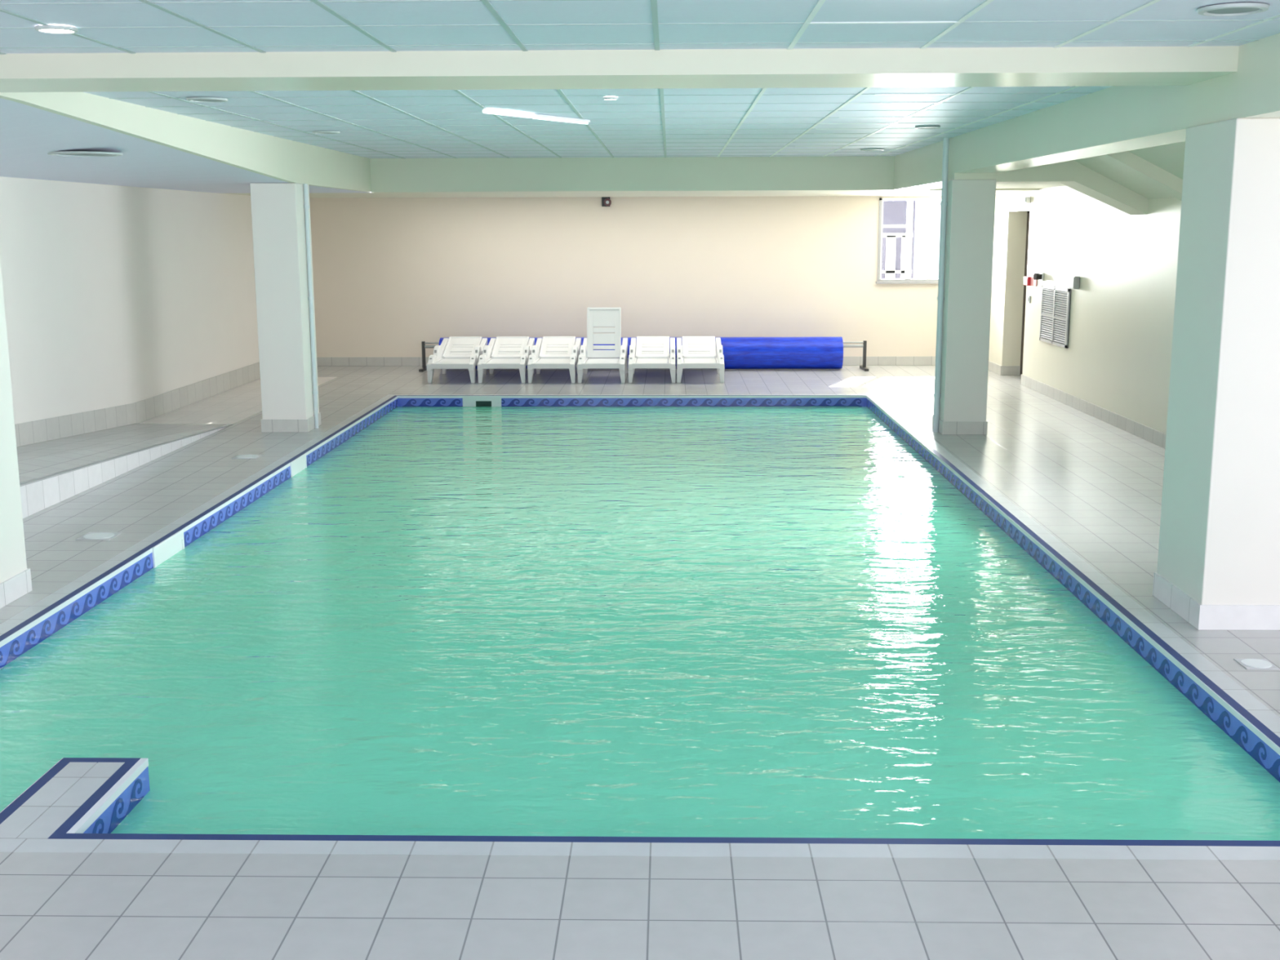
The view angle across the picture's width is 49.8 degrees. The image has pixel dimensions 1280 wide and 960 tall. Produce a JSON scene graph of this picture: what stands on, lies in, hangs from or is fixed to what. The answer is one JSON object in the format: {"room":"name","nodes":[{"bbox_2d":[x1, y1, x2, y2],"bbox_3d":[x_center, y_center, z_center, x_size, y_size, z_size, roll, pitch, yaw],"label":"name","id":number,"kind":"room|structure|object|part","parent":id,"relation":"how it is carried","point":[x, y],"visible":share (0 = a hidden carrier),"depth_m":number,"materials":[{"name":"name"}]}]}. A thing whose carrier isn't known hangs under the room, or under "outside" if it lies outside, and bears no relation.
{"room":"indoor swimming pool","nodes":[
{"label":"indoor swimming pool","id":0,"kind":"room"},
{"bbox_2d":[0,176,259,424],"bbox_3d":[-5.486,-1.158,9.073,0.200,3.050,23.030,0,10,1],"label":"wall","id":1,"kind":"structure","parent":0,"point":[114,295],"depth_m":13.96,"materials":[{"name":"beige paint"}]},
{"bbox_2d":[14,361,260,446],"bbox_3d":[-5.297,-0.690,12.962,0.012,0.729,15.118,0,10,1],"label":"baseboard","id":2,"kind":"structure","parent":1,"relation":"attached to","point":[63,426],"depth_m":14.25,"materials":[{"name":"tile"}]},
{"bbox_2d":[0,97,1065,198],"bbox_3d":[-0.229,-3.104,13.586,10.116,0.340,12.830,0,10,1],"label":"ceiling","id":3,"kind":"structure","parent":0,"point":[28,133],"depth_m":11.42,"materials":[{"name":"white paint"}]},
{"bbox_2d":[47,151,123,156],"bbox_3d":[-4.035,-2.370,10.025,0.520,0.014,0.520,0,10,1],"label":"recessed light","id":4,"kind":"object","parent":3,"relation":"in","point":[82,153],"visible":1,"depth_m":9.95,"materials":[{"name":"grey"}]},
{"bbox_2d":[61,153,110,155],"bbox_3d":[-4.035,-2.372,10.025,0.416,0.007,0.416,0,10,1],"label":"diffuser","id":5,"kind":"object","parent":4,"relation":"attached to","point":[81,154],"depth_m":10.07,"materials":[{"name":"grey"}]},
{"bbox_2d":[85,86,1111,158],"bbox_3d":[-0.209,-3.057,11.912,6.317,0.065,9.520,0,10,1],"label":"ceiling","id":6,"kind":"structure","parent":0,"point":[822,122],"depth_m":10.71,"materials":[{"name":"white"}]},
{"bbox_2d":[0,92,371,191],"bbox_3d":[-3.397,-2.866,12.015,0.060,0.457,9.520,0,10,1],"label":"beam","id":7,"kind":"structure","parent":6,"relation":"attached to","point":[282,159],"depth_m":11.04,"materials":[{"name":"beige paint"}]},
{"bbox_2d":[186,97,227,102],"bbox_3d":[-2.808,-2.466,8.944,0.260,0.014,0.260,0,10,1],"label":"recessed light","id":8,"kind":"object","parent":6,"relation":"in","point":[206,100],"visible":1,"depth_m":8.90,"materials":[{"name":"grey"}]},
{"bbox_2d":[192,99,222,101],"bbox_3d":[-2.808,-2.468,8.943,0.208,0.007,0.208,0,10,1],"label":"diffuser","id":9,"kind":"object","parent":8,"relation":"attached to","point":[193,100],"depth_m":8.95,"materials":[{"name":"grey"}]},
{"bbox_2d":[311,130,340,133],"bbox_3d":[-2.732,-3.026,12.002,0.240,0.014,0.240,0,10,1],"label":"recessed light","id":10,"kind":"object","parent":6,"relation":"in","point":[315,131],"visible":1,"depth_m":11.93,"materials":[{"name":"grey"}]},
{"bbox_2d":[482,108,590,124],"bbox_3d":[-0.745,-2.704,10.270,0.080,0.036,1.270,6,12,32],"label":"recessed light","id":11,"kind":"object","parent":6,"relation":"in","point":[490,111],"visible":1,"depth_m":10.20,"materials":[{"name":"white plastic"}]},
{"bbox_2d":[603,97,617,100],"bbox_3d":[-0.191,-2.475,8.943,0.100,0.014,0.100,0,10,1],"label":"recessed light","id":12,"kind":"object","parent":6,"relation":"in","point":[604,98],"visible":1,"depth_m":8.91,"materials":[{"name":"grey"}]},
{"bbox_2d":[369,155,893,192],"bbox_3d":[-0.104,-3.752,16.800,6.317,0.457,0.350,0,10,1],"label":"beam","id":13,"kind":"structure","parent":6,"relation":"attached to","point":[846,173],"depth_m":16.64,"materials":[{"name":"beige paint"}]},
{"bbox_2d":[860,148,884,151],"bbox_3d":[2.523,-3.586,14.969,0.260,0.014,0.260,0,10,1],"label":"recessed light","id":14,"kind":"object","parent":6,"relation":"in","point":[861,149],"visible":1,"depth_m":14.88,"materials":[{"name":"grey plastic"}]},
{"bbox_2d":[915,125,940,128],"bbox_3d":[2.432,-2.980,11.655,0.210,0.014,0.210,0,10,1],"label":"recessed light","id":15,"kind":"object","parent":6,"relation":"in","point":[922,126],"visible":1,"depth_m":11.58,"materials":[{"name":"grey"}]},
{"bbox_2d":[888,32,1279,191],"bbox_3d":[3.046,-2.045,7.120,0.398,0.560,19.870,0,10,1],"label":"beam","id":16,"kind":"structure","parent":6,"relation":"attached to","point":[1113,119],"depth_m":8.63,"materials":[{"name":"paint"}]},
{"bbox_2d":[309,195,941,357],"bbox_3d":[0.037,-3.209,20.186,10.366,3.050,0.200,0,10,1],"label":"wall","id":17,"kind":"structure","parent":0,"point":[391,276],"depth_m":20.12,"materials":[{"name":"beige paint"}]},
{"bbox_2d":[601,196,611,206],"bbox_3d":[-0.483,-4.020,19.902,0.140,0.140,0.088,0,10,1],"label":"security camera","id":18,"kind":"object","parent":17,"relation":"attached to","point":[606,201],"visible":0.99,"depth_m":19.90,"materials":[{"name":"black plastic"}]},
{"bbox_2d":[316,355,935,365],"bbox_3d":[-0.085,-1.754,20.347,10.116,0.130,0.012,0,10,1],"label":"baseboard","id":19,"kind":"structure","parent":17,"relation":"attached to","point":[348,361],"depth_m":20.41,"materials":[{"name":"tile"}]},
{"bbox_2d":[875,197,941,284],"bbox_3d":[4.106,-3.463,19.970,1.350,1.220,0.160,0,10,1],"label":"window","id":20,"kind":"structure","parent":17,"relation":"in","point":[908,225],"depth_m":19.99,"materials":[{"name":"grey"}]},
{"bbox_3d":[4.107,-2.869,20.028,1.350,0.030,0.060,0,10,1],"label":"sill","id":21,"kind":"part","parent":20,"relation":"part of","materials":[{"name":"grey"}]},
{"bbox_2d":[0,364,1279,959],"bbox_3d":[0.376,0.468,9.244,11.916,0.250,23.030,0,10,1],"label":"floor","id":22,"kind":"structure","parent":0,"point":[1093,484],"depth_m":4.30,"materials":[{"name":"tile"}]},
{"bbox_2d":[0,257,31,608],"bbox_3d":[-3.676,-0.651,7.185,0.482,2.720,0.692,0,10,1],"label":"column","id":23,"kind":"structure","parent":22,"relation":"on","point":[15,582],"depth_m":7.51,"materials":[{"name":"beige paint"}]},
{"bbox_2d":[75,532,121,540],"bbox_3d":[-3.585,0.371,9.134,0.220,0.007,0.220,0,10,1],"label":"lid","id":24,"kind":"object","parent":22,"relation":"on","point":[91,535],"visible":1,"depth_m":9.11,"materials":[{"name":"white plastic"}]},
{"bbox_2d":[16,423,231,519],"bbox_3d":[-4.850,-0.064,9.921,1.036,0.590,8.930,0,10,1],"label":"ramp","id":25,"kind":"object","parent":22,"relation":"on","point":[53,472],"visible":1,"depth_m":11.40,"materials":[{"name":"tile"}]},
{"bbox_2d":[231,454,262,458],"bbox_3d":[-3.507,-0.210,12.310,0.220,0.007,0.220,0,10,1],"label":"lid","id":26,"kind":"object","parent":22,"relation":"on","point":[238,456],"visible":1,"depth_m":12.28,"materials":[{"name":"white plastic"}]},
{"bbox_2d":[249,182,321,432],"bbox_3d":[-3.551,-1.724,13.826,0.467,2.440,0.537,0,10,1],"label":"column","id":27,"kind":"structure","parent":22,"relation":"on","point":[277,210],"depth_m":13.59,"materials":[{"name":"beige paint"}]},
{"bbox_2d":[303,183,318,428],"bbox_3d":[-3.304,-1.729,13.848,0.051,2.440,0.051,0,10,1],"label":"drain pipe","id":28,"kind":"object","parent":27,"relation":"attached to","point":[306,206],"visible":1,"depth_m":13.82,"materials":[{"name":"white paint"}]},
{"bbox_2d":[426,336,487,382],"bbox_3d":[-2.468,-1.641,18.734,0.624,0.504,1.475,0,10,1],"label":"sun lounger","id":29,"kind":"object","parent":22,"relation":"on","point":[454,352],"visible":0.92,"depth_m":18.76,"materials":[{"name":"white plastic"}]},
{"bbox_3d":[-2.751,-1.386,18.149,0.083,0.215,0.119,0,10,1],"label":"leg","id":30,"kind":"part","parent":29,"relation":"part of","materials":[{"name":"white plastic"}]},
{"bbox_3d":[-2.741,-1.714,18.724,0.070,0.313,1.470,0,10,1],"label":"rail","id":31,"kind":"part","parent":29,"relation":"part of","materials":[{"name":"white plastic"}]},
{"bbox_3d":[-2.727,-1.593,19.280,0.083,0.215,0.119,0,10,1],"label":"leg","id":32,"kind":"part","parent":29,"relation":"part of","materials":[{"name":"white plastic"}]},
{"bbox_3d":[-2.469,-1.615,18.711,0.518,0.071,1.420,0,10,1],"label":"seat","id":33,"kind":"part","parent":29,"relation":"part of","materials":[{"name":"white plastic"}]},
{"bbox_3d":[-2.460,-1.836,19.112,0.462,0.256,0.661,0,10,1],"label":"backrest","id":34,"kind":"part","parent":29,"relation":"part of","materials":[{"name":"white plastic"}]},
{"bbox_3d":[-2.211,-1.386,18.137,0.083,0.215,0.119,0,10,1],"label":"leg","id":35,"kind":"part","parent":29,"relation":"part of","materials":[{"name":"white plastic"}]},
{"bbox_3d":[-2.195,-1.714,18.713,0.070,0.313,1.470,0,10,1],"label":"rail","id":36,"kind":"part","parent":29,"relation":"part of","materials":[{"name":"white plastic"}]},
{"bbox_2d":[477,336,534,382],"bbox_3d":[-1.803,-1.641,18.720,0.624,0.504,1.475,0,10,1],"label":"sun lounger","id":37,"kind":"object","parent":22,"relation":"on","point":[501,352],"visible":0.98,"depth_m":18.76,"materials":[{"name":"white plastic"}]},
{"bbox_3d":[-2.086,-1.386,18.135,0.083,0.215,0.119,0,10,1],"label":"leg","id":38,"kind":"part","parent":37,"relation":"part of","materials":[{"name":"white plastic"}]},
{"bbox_3d":[-2.076,-1.714,18.710,0.070,0.313,1.470,0,10,1],"label":"rail","id":39,"kind":"part","parent":37,"relation":"part of","materials":[{"name":"white plastic"}]},
{"bbox_3d":[-2.062,-1.593,19.266,0.083,0.215,0.119,0,10,1],"label":"leg","id":40,"kind":"part","parent":37,"relation":"part of","materials":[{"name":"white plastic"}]},
{"bbox_3d":[-1.804,-1.615,18.697,0.518,0.071,1.420,0,10,1],"label":"seat","id":41,"kind":"part","parent":37,"relation":"part of","materials":[{"name":"white plastic"}]},
{"bbox_3d":[-1.795,-1.835,19.098,0.462,0.256,0.661,0,10,1],"label":"backrest","id":42,"kind":"part","parent":37,"relation":"part of","materials":[{"name":"white plastic"}]},
{"bbox_3d":[-1.546,-1.386,18.123,0.083,0.215,0.119,0,10,1],"label":"leg","id":43,"kind":"part","parent":37,"relation":"part of","materials":[{"name":"white plastic"}]},
{"bbox_3d":[-1.530,-1.714,18.698,0.070,0.313,1.470,0,10,1],"label":"rail","id":44,"kind":"part","parent":37,"relation":"part of","materials":[{"name":"white plastic"}]},
{"bbox_2d":[527,336,581,382],"bbox_3d":[-1.148,-1.640,18.706,0.624,0.504,1.475,0,10,1],"label":"sun lounger","id":45,"kind":"object","parent":22,"relation":"on","point":[548,352],"visible":0.98,"depth_m":18.78,"materials":[{"name":"white plastic"}]},
{"bbox_3d":[-1.431,-1.385,18.121,0.083,0.215,0.119,0,10,1],"label":"leg","id":46,"kind":"part","parent":45,"relation":"part of","materials":[{"name":"white plastic"}]},
{"bbox_3d":[-1.421,-1.714,18.696,0.070,0.313,1.470,0,10,1],"label":"rail","id":47,"kind":"part","parent":45,"relation":"part of","materials":[{"name":"white plastic"}]},
{"bbox_3d":[-1.149,-1.614,18.683,0.518,0.071,1.420,0,10,1],"label":"seat","id":48,"kind":"part","parent":45,"relation":"part of","materials":[{"name":"white plastic"}]},
{"bbox_3d":[-1.140,-1.835,19.084,0.462,0.256,0.661,0,10,1],"label":"backrest","id":49,"kind":"part","parent":45,"relation":"part of","materials":[{"name":"white plastic"}]},
{"bbox_3d":[-0.891,-1.385,18.109,0.083,0.215,0.119,0,10,1],"label":"leg","id":50,"kind":"part","parent":45,"relation":"part of","materials":[{"name":"white plastic"}]},
{"bbox_3d":[-0.876,-1.713,18.684,0.070,0.313,1.470,0,10,1],"label":"rail","id":51,"kind":"part","parent":45,"relation":"part of","materials":[{"name":"white plastic"}]},
{"bbox_2d":[577,307,627,382],"bbox_3d":[-0.494,-1.851,18.651,0.624,0.934,1.470,0,10,1],"label":"sun lounger","id":52,"kind":"object","parent":22,"relation":"on","point":[603,324],"visible":1,"depth_m":18.77,"materials":[{"name":"white plastic"}]},
{"bbox_3d":[-0.777,-1.385,18.107,0.083,0.215,0.119,0,10,1],"label":"leg","id":53,"kind":"part","parent":52,"relation":"part of","materials":[{"name":"white plastic"}]},
{"bbox_3d":[-0.767,-1.713,18.682,0.070,0.313,1.470,0,10,1],"label":"rail","id":54,"kind":"part","parent":52,"relation":"part of","materials":[{"name":"white plastic"}]},
{"bbox_3d":[-0.494,-1.614,18.669,0.518,0.071,1.420,0,10,1],"label":"seat","id":55,"kind":"part","parent":52,"relation":"part of","materials":[{"name":"white plastic"}]},
{"bbox_3d":[-0.491,-2.008,18.791,0.462,0.677,0.206,0,10,1],"label":"backrest","id":56,"kind":"part","parent":52,"relation":"part of","materials":[{"name":"white plastic"}]},
{"bbox_3d":[-0.236,-1.385,18.095,0.083,0.215,0.119,0,10,1],"label":"leg","id":57,"kind":"part","parent":52,"relation":"part of","materials":[{"name":"white plastic"}]},
{"bbox_3d":[-0.221,-1.713,18.670,0.070,0.313,1.470,0,10,1],"label":"rail","id":58,"kind":"part","parent":52,"relation":"part of","materials":[{"name":"white plastic"}]},
{"bbox_3d":[-0.211,-1.592,19.226,0.083,0.215,0.119,0,10,1],"label":"leg","id":59,"kind":"part","parent":52,"relation":"part of","materials":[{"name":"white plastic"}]},
{"bbox_2d":[418,337,868,371],"bbox_3d":[0.049,-1.810,19.720,6.370,0.465,0.520,0,10,1],"label":"reel","id":60,"kind":"object","parent":22,"relation":"on","point":[739,353],"visible":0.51,"depth_m":19.50,"materials":[{"name":"blue plastic"}]},
{"bbox_3d":[-3.105,-1.785,19.792,0.044,0.410,0.050,0,10,1],"label":"post","id":61,"kind":"part","parent":60,"relation":"part of","materials":[{"name":"grey metal"}]},
{"bbox_3d":[3.203,-1.781,19.657,0.044,0.410,0.050,0,10,1],"label":"post","id":62,"kind":"part","parent":60,"relation":"part of","materials":[{"name":"grey metal"}]},
{"bbox_2d":[627,336,675,382],"bbox_3d":[0.169,-1.640,18.678,0.624,0.504,1.475,0,10,1],"label":"sun lounger","id":63,"kind":"object","parent":22,"relation":"on","point":[648,352],"visible":1,"depth_m":18.76,"materials":[{"name":"white plastic"}]},
{"bbox_3d":[-0.114,-1.385,18.092,0.083,0.215,0.119,0,10,1],"label":"leg","id":64,"kind":"part","parent":63,"relation":"part of","materials":[{"name":"white plastic"}]},
{"bbox_3d":[-0.104,-1.713,18.668,0.070,0.313,1.470,0,10,1],"label":"rail","id":65,"kind":"part","parent":63,"relation":"part of","materials":[{"name":"white plastic"}]},
{"bbox_3d":[0.169,-1.614,18.655,0.518,0.071,1.420,0,10,1],"label":"seat","id":66,"kind":"part","parent":63,"relation":"part of","materials":[{"name":"white plastic"}]},
{"bbox_3d":[0.178,-1.835,19.056,0.462,0.256,0.661,0,10,1],"label":"backrest","id":67,"kind":"part","parent":63,"relation":"part of","materials":[{"name":"white plastic"}]},
{"bbox_3d":[0.442,-1.713,18.656,0.070,0.313,1.470,0,10,1],"label":"rail","id":68,"kind":"part","parent":63,"relation":"part of","materials":[{"name":"white plastic"}]},
{"bbox_3d":[0.427,-1.385,18.081,0.083,0.215,0.119,0,10,1],"label":"leg","id":69,"kind":"part","parent":63,"relation":"part of","materials":[{"name":"white plastic"}]},
{"bbox_2d":[675,336,724,382],"bbox_3d":[0.806,-1.639,18.664,0.624,0.504,1.475,0,10,1],"label":"sun lounger","id":70,"kind":"object","parent":22,"relation":"on","point":[695,352],"visible":1,"depth_m":18.74,"materials":[{"name":"white plastic"}]},
{"bbox_3d":[0.533,-1.713,18.654,0.070,0.313,1.470,0,10,1],"label":"rail","id":71,"kind":"part","parent":70,"relation":"part of","materials":[{"name":"white plastic"}]},
{"bbox_3d":[0.523,-1.385,18.079,0.083,0.215,0.119,0,10,1],"label":"leg","id":72,"kind":"part","parent":70,"relation":"part of","materials":[{"name":"white plastic"}]},
{"bbox_3d":[0.815,-1.834,19.042,0.462,0.256,0.661,0,10,1],"label":"backrest","id":73,"kind":"part","parent":70,"relation":"part of","materials":[{"name":"white plastic"}]},
{"bbox_3d":[0.806,-1.613,18.641,0.518,0.071,1.420,0,10,1],"label":"seat","id":74,"kind":"part","parent":70,"relation":"part of","materials":[{"name":"white plastic"}]},
{"bbox_3d":[1.079,-1.712,18.643,0.070,0.313,1.470,0,10,1],"label":"rail","id":75,"kind":"part","parent":70,"relation":"part of","materials":[{"name":"white plastic"}]},
{"bbox_3d":[1.064,-1.384,18.067,0.083,0.215,0.119,0,10,1],"label":"leg","id":76,"kind":"part","parent":70,"relation":"part of","materials":[{"name":"white plastic"}]},
{"bbox_2d":[932,179,995,435],"bbox_3d":[3.174,-1.689,13.512,0.436,2.440,0.532,0,10,1],"label":"column","id":77,"kind":"structure","parent":22,"relation":"on","point":[971,207],"depth_m":13.28,"materials":[{"name":"beige paint"}]},
{"bbox_2d":[933,137,949,431],"bbox_3d":[2.932,-1.874,13.423,0.067,2.837,0.067,0,10,1],"label":"drain pipe","id":78,"kind":"object","parent":77,"relation":"attached to","point":[944,203],"visible":1,"depth_m":13.40,"materials":[{"name":"white paint"}]},
{"bbox_2d":[1152,117,1279,630],"bbox_3d":[3.039,-0.534,7.032,0.457,2.500,0.670,0,10,1],"label":"column","id":79,"kind":"structure","parent":22,"relation":"on","point":[1219,558],"depth_m":6.82,"materials":[{"name":"beige paint"}]},
{"bbox_2d":[1233,658,1279,669],"bbox_3d":[2.857,0.852,6.388,0.150,0.007,0.150,0,10,1],"label":"lid","id":80,"kind":"object","parent":22,"relation":"on","point":[1248,664],"visible":1,"depth_m":6.37,"materials":[{"name":"white plastic"}]},
{"bbox_2d":[0,0,1279,54],"bbox_3d":[-1.401,-1.242,2.010,8.272,0.065,9.340,0,10,1],"label":"ceiling","id":81,"kind":"structure","parent":0,"point":[104,26],"depth_m":5.75,"materials":[{"name":"white"}]},
{"bbox_2d":[34,25,78,33],"bbox_3d":[-2.446,-1.888,5.778,0.170,0.014,0.170,0,10,1],"label":"recessed light","id":82,"kind":"object","parent":81,"relation":"in","point":[46,28],"visible":1,"depth_m":5.75,"materials":[{"name":"grey metal"}]},
{"bbox_2d":[41,28,71,31],"bbox_3d":[-2.446,-1.891,5.777,0.136,0.007,0.136,0,10,1],"label":"diffuser","id":83,"kind":"object","parent":82,"relation":"attached to","point":[42,29],"depth_m":5.79,"materials":[{"name":"white"}]},
{"bbox_2d":[0,45,1239,92],"bbox_3d":[-1.294,-2.086,6.937,8.272,0.177,0.660,0,10,1],"label":"beam","id":84,"kind":"structure","parent":81,"relation":"attached to","point":[1082,66],"depth_m":6.62,"materials":[{"name":"paint"}]},
{"bbox_2d":[1197,2,1269,16],"bbox_3d":[2.306,-1.828,5.361,0.260,0.014,0.260,0,10,1],"label":"recessed light","id":85,"kind":"object","parent":81,"relation":"in","point":[1244,8],"visible":1,"depth_m":5.34,"materials":[{"name":"grey metal"}]},
{"bbox_2d":[1206,7,1259,13],"bbox_3d":[2.306,-1.831,5.361,0.208,0.007,0.208,0,10,1],"label":"diffuser","id":86,"kind":"object","parent":85,"relation":"attached to","point":[1209,10],"depth_m":5.36,"materials":[{"name":"grey"}]},
{"bbox_2d":[0,395,1279,846],"bbox_3d":[-0.234,0.748,10.782,5.775,1.350,12.392,0,10,1],"label":"tiles","id":87,"kind":"object","parent":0,"point":[108,806],"visible":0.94,"depth_m":7.23,"materials":[{"name":"blue tile"}]},
{"bbox_2d":[152,529,184,568],"bbox_3d":[-3.106,0.519,9.100,0.012,0.272,0.556,0,10,1],"label":"skimmer","id":88,"kind":"object","parent":87,"relation":"attached to","point":[171,546],"visible":0.47,"depth_m":9.06,"materials":[{"name":"white plastic"}]},
{"bbox_2d":[289,453,306,477],"bbox_3d":[-3.037,-0.062,12.276,0.012,0.272,0.506,0,10,1],"label":"skimmer","id":89,"kind":"object","parent":87,"relation":"attached to","point":[300,464],"visible":0.47,"depth_m":12.24,"materials":[{"name":"white plastic"}]},
{"bbox_2d":[462,395,501,406],"bbox_3d":[-1.921,-0.888,16.767,0.476,0.272,0.012,0,10,1],"label":"skimmer","id":90,"kind":"object","parent":87,"relation":"attached to","point":[468,401],"visible":0.47,"depth_m":16.75,"materials":[{"name":"white plastic"}]},
{"bbox_2d":[0,406,1279,840],"bbox_3d":[-0.236,0.214,10.684,5.687,0.001,12.304,0,10,1],"label":"pool water","id":91,"kind":"object","parent":87,"relation":"in","point":[569,621],"visible":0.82,"depth_m":6.89,"materials":[{"name":"teal liquid"}]},
{"bbox_2d":[0,394,1279,860],"bbox_3d":[-0.236,0.207,10.683,5.975,0.250,12.592,0,10,1],"label":"trim","id":92,"kind":"structure","parent":87,"relation":"attached to","point":[28,828],"depth_m":4.57,"materials":[{"name":"tile"}]},
{"bbox_2d":[988,185,1181,434],"bbox_3d":[4.964,-2.097,14.014,0.250,3.050,12.130,0,10,1],"label":"wall","id":93,"kind":"structure","parent":0,"point":[1117,358],"depth_m":14.77,"materials":[{"name":"beige paint"}]},
{"bbox_2d":[1019,196,1030,203],"bbox_3d":[4.883,-3.552,17.497,0.062,0.080,0.340,0,10,1],"label":"emergency light","id":94,"kind":"object","parent":93,"relation":"attached to","point":[1024,199],"visible":1,"depth_m":17.36,"materials":[{"name":"white plastic"}]},
{"bbox_2d":[1019,197,1026,202],"bbox_3d":[4.858,-3.552,17.497,0.012,0.060,0.300,0,10,1],"label":"diffuser","id":95,"kind":"object","parent":94,"relation":"attached to","point":[1022,199],"depth_m":17.45,"materials":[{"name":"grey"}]},
{"bbox_2d":[1020,213,1030,374],"bbox_3d":[5.202,-2.425,18.195,0.043,2.170,1.000,0,10,1],"label":"door","id":96,"kind":"structure","parent":93,"relation":"in","point":[1028,214],"depth_m":18.58,"materials":[{"name":"brown wood"}]},
{"bbox_2d":[1023,276,1036,286],"bbox_3d":[4.883,-2.486,17.255,0.050,0.110,0.460,0,10,1],"label":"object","id":97,"kind":"object","parent":93,"relation":"attached to","point":[1028,281],"visible":0.98,"depth_m":17.28,"materials":[{"name":"red plastic"}]},
{"bbox_2d":[1033,272,1044,280],"bbox_3d":[4.843,-2.471,16.755,0.110,0.100,0.110,0,10,1],"label":"wall spotlight","id":98,"kind":"object","parent":93,"relation":"attached to","point":[1040,276],"visible":1,"depth_m":16.72,"materials":[{"name":"white plastic"}]},
{"bbox_2d":[1039,284,1071,348],"bbox_3d":[4.871,-1.932,16.197,0.028,0.670,1.140,0,10,1],"label":"air vent","id":99,"kind":"object","parent":93,"relation":"in","point":[1055,300],"visible":1,"depth_m":16.14,"materials":[{"name":"grey"}]},
{"bbox_2d":[1069,275,1079,288],"bbox_3d":[4.834,-2.196,15.336,0.066,0.140,0.180,0,10,1],"label":"junction box","id":100,"kind":"object","parent":93,"relation":"attached to","point":[1074,281],"visible":1,"depth_m":15.26,"materials":[{"name":"grey plastic"}]},
{"bbox_3d":[4.804,-2.196,15.337,0.006,0.120,0.160,0,10,1],"label":"lid","id":101,"kind":"part","parent":100,"relation":"part of","materials":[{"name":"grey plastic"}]},
{"bbox_2d":[988,360,1166,448],"bbox_3d":[4.960,-0.642,14.173,0.262,0.130,12.318,0,10,1],"label":"baseboard","id":102,"kind":"structure","parent":93,"relation":"attached to","point":[1155,437],"depth_m":14.94,"materials":[{"name":"tile"}]},
{"bbox_2d":[1074,141,1185,199],"bbox_3d":[4.037,-2.516,10.343,1.446,0.698,5.420,0,10,1],"label":"ceiling","id":103,"kind":"structure","parent":0,"point":[1170,157],"depth_m":12.37,"materials":[{"name":"beige paint"}]},
{"bbox_2d":[995,160,1148,214],"bbox_3d":[4.100,-2.979,13.267,1.446,0.841,0.500,0,10,1],"label":"beam","id":104,"kind":"structure","parent":103,"relation":"attached to","point":[1072,174],"depth_m":13.04,"materials":[{"name":"beige paint"}]},
{"bbox_2d":[1095,151,1182,200],"bbox_3d":[4.064,-2.692,11.622,1.446,0.813,0.300,0,10,1],"label":"beam","id":105,"kind":"structure","parent":103,"relation":"attached to","point":[1127,162],"depth_m":11.50,"materials":[{"name":"beige paint"}]},
{"label":"outside","id":106,"kind":"structure","parent":0,"visible":0},
{"bbox_3d":[4.757,-4.249,35.146,20.000,0.280,29.800,0,10,1],"label":"yard","id":107,"kind":"structure","parent":106,"visible":0},
{"bbox_2d":[881,200,915,279],"bbox_3d":[4.241,-4.202,24.840,1.110,3.300,2.650,0,10,1],"label":"outhouse","id":108,"kind":"structure","parent":107,"relation":"on","point":[895,211],"depth_m":23.54,"materials":[{"name":"stone"}]}
]}

